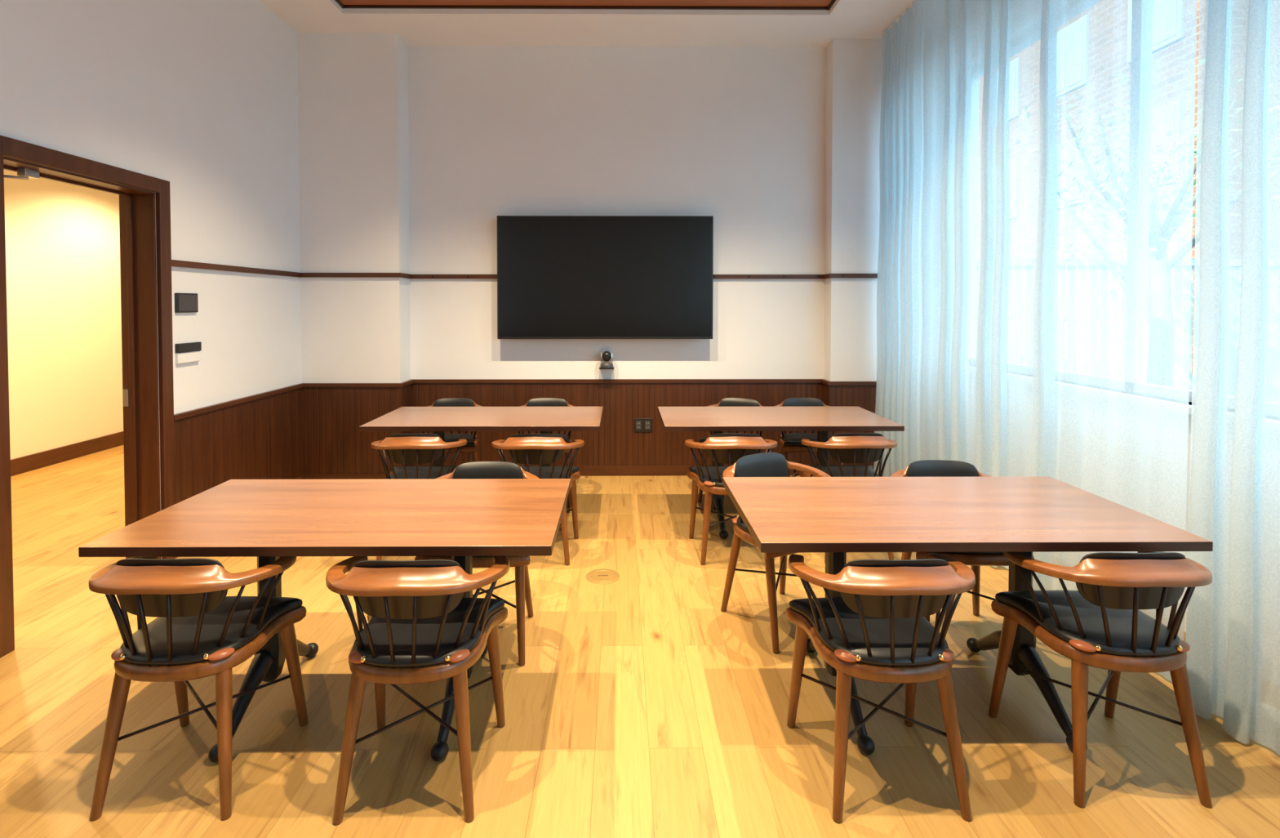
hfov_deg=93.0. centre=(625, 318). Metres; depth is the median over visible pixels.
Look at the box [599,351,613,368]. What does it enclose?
camera
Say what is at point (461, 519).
dining table
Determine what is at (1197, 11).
brick building
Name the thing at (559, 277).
television
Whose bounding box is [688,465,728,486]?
seat cushion
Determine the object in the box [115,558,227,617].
cushion
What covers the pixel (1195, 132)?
tree
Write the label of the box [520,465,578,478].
seat cushion
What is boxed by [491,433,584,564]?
armchair
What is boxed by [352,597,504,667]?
seat cushion
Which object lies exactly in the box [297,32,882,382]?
wall
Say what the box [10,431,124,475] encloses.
baseboard
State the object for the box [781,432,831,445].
seat cushion
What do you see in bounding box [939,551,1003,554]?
seat cushion
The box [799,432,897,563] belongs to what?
armchair
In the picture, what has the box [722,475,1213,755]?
dining table
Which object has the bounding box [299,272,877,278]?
trim
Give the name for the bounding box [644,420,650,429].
socket
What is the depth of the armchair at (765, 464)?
2.99 m
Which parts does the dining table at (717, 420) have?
foot leg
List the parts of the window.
sill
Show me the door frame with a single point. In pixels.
(139, 229)
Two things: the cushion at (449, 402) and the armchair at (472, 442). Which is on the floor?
the armchair at (472, 442)
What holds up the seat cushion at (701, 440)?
on the armchair at (727, 402)
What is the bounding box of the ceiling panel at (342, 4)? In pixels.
[335,0,835,9]
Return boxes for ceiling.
[259,0,912,47]
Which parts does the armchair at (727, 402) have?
leg, arm rail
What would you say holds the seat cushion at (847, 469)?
on the armchair at (844, 447)
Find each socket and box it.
[635,420,641,429]
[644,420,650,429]
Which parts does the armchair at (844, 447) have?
seat, arm rail, leg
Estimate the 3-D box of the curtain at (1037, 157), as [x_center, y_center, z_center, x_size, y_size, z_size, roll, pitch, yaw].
[2.174,-0.466,3.747,0.179,3.778,2.818,0,1,0]
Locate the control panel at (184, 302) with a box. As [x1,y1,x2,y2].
[174,293,198,312]
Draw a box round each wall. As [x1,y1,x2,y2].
[0,0,301,502]
[4,169,123,459]
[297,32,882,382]
[1183,401,1191,632]
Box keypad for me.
[174,342,201,363]
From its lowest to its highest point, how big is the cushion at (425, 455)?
0.183 m
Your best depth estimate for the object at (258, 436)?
4.28 m
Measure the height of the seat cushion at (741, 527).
0.034 m
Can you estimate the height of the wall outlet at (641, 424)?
0.124 m
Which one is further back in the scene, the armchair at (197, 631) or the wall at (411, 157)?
the wall at (411, 157)
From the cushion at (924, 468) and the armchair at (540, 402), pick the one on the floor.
the armchair at (540, 402)
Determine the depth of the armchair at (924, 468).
2.92 m
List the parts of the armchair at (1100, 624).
leg, leg, seat, arm rail, leg, leg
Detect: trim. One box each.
[171,259,301,276]
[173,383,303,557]
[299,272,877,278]
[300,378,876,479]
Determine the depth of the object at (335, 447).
5.39 m
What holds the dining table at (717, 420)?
on the floor
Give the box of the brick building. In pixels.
[1191,0,1199,376]
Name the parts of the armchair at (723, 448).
leg, leg, seat, arm rail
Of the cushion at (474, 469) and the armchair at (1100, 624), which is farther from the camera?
the cushion at (474, 469)
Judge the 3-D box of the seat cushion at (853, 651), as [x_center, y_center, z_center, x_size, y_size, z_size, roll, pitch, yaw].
[0.815,1.006,1.981,0.473,0.034,0.386,0,1,-1]
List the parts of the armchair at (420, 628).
leg, leg, arm rail, seat, leg, leg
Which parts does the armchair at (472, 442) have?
arm rail, seat, leg, leg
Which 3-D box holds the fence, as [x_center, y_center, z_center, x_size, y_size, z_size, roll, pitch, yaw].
[7.737,0.265,9.063,9.000,2.300,0.140,0,1,0]
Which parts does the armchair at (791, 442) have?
leg, leg, seat, arm rail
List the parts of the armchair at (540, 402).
arm rail, leg, seat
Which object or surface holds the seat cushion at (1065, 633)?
on the armchair at (1100, 624)
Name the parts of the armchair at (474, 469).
seat, arm rail, leg, leg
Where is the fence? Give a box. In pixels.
[1189,258,1195,389]
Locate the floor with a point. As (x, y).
(637, 706)
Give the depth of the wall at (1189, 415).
2.81 m
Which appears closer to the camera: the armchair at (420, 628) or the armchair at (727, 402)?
the armchair at (420, 628)
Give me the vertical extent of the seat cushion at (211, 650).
0.034 m
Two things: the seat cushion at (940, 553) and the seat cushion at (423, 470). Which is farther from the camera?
the seat cushion at (423, 470)
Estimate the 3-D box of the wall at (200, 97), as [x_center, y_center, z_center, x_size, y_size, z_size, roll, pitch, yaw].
[-2.800,-0.374,-0.058,0.200,3.790,10.340,0,1,0]
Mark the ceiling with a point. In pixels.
(432, 23)
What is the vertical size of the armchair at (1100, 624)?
0.767 m
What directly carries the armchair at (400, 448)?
on the floor
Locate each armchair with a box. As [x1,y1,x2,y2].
[88,555,308,820]
[325,555,509,824]
[370,433,466,559]
[414,397,482,466]
[414,461,538,665]
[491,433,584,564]
[512,397,574,507]
[684,433,777,564]
[697,397,763,502]
[720,452,831,653]
[774,397,843,476]
[785,552,975,822]
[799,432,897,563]
[890,459,1034,622]
[988,551,1212,807]
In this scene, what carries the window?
in the wall at (1189, 415)
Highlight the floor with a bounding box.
[0,444,1279,837]
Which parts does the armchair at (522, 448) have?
arm rail, leg, leg, seat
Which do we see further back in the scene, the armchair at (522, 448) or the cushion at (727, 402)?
the cushion at (727, 402)
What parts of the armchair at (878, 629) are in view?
leg, leg, seat, arm rail, leg, leg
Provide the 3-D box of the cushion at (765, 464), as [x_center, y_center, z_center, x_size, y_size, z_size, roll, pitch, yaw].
[0.677,0.777,3.062,0.336,0.183,0.053,-1,1,-28]
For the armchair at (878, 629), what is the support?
on the floor
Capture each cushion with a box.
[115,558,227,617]
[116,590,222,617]
[120,595,302,665]
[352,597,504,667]
[354,559,463,618]
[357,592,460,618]
[385,433,442,463]
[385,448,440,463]
[385,465,457,479]
[432,397,474,406]
[444,433,475,446]
[453,461,523,478]
[507,433,564,463]
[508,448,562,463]
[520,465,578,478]
[526,397,567,406]
[538,432,571,442]
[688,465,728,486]
[698,432,737,442]
[706,433,762,463]
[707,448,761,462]
[719,397,759,406]
[735,452,788,476]
[736,516,750,533]
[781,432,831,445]
[782,397,823,406]
[788,596,948,666]
[808,464,879,476]
[828,432,883,462]
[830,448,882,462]
[840,558,949,617]
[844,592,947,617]
[906,459,978,476]
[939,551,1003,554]
[995,590,1180,656]
[1075,551,1185,608]
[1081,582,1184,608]
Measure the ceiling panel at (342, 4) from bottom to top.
0.037 m
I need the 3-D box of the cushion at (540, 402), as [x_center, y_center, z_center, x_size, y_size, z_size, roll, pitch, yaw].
[-0.631,0.735,4.912,0.336,0.183,0.053,0,1,1]
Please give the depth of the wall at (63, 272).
5.88 m
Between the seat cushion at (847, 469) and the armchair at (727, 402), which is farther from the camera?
the armchair at (727, 402)
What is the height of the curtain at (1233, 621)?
3.778 m
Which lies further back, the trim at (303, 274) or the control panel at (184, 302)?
the trim at (303, 274)
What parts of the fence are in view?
slat panel, rail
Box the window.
[1188,389,1191,413]
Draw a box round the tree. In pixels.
[1191,68,1198,248]
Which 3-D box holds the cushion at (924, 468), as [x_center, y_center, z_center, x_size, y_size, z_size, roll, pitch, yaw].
[1.526,0.780,2.937,0.336,0.183,0.053,0,1,4]
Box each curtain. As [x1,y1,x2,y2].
[873,0,1197,681]
[1185,0,1279,755]
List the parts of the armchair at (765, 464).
leg, seat, leg, arm rail, leg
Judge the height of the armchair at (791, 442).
0.767 m
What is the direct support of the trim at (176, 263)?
attached to the wall at (200, 97)
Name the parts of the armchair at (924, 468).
leg, leg, arm rail, seat, leg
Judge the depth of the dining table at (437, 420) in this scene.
4.12 m
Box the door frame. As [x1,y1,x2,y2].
[0,134,176,657]
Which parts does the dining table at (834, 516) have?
foot leg, foot leg, foot leg, foot leg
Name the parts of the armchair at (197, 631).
leg, leg, arm rail, seat, leg, leg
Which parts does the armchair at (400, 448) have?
leg, arm rail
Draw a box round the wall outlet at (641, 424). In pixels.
[634,417,652,431]
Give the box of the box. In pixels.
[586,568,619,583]
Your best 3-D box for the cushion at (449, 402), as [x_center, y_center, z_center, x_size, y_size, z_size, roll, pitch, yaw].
[-1.382,0.735,4.907,0.336,0.183,0.053,0,1,-1]
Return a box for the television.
[497,215,713,338]
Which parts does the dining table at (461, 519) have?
foot leg, foot leg, foot leg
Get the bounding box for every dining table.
[78,478,570,762]
[359,406,603,465]
[657,405,904,538]
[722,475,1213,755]
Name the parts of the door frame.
strike plate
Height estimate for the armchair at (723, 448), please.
0.767 m
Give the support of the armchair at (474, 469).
on the floor

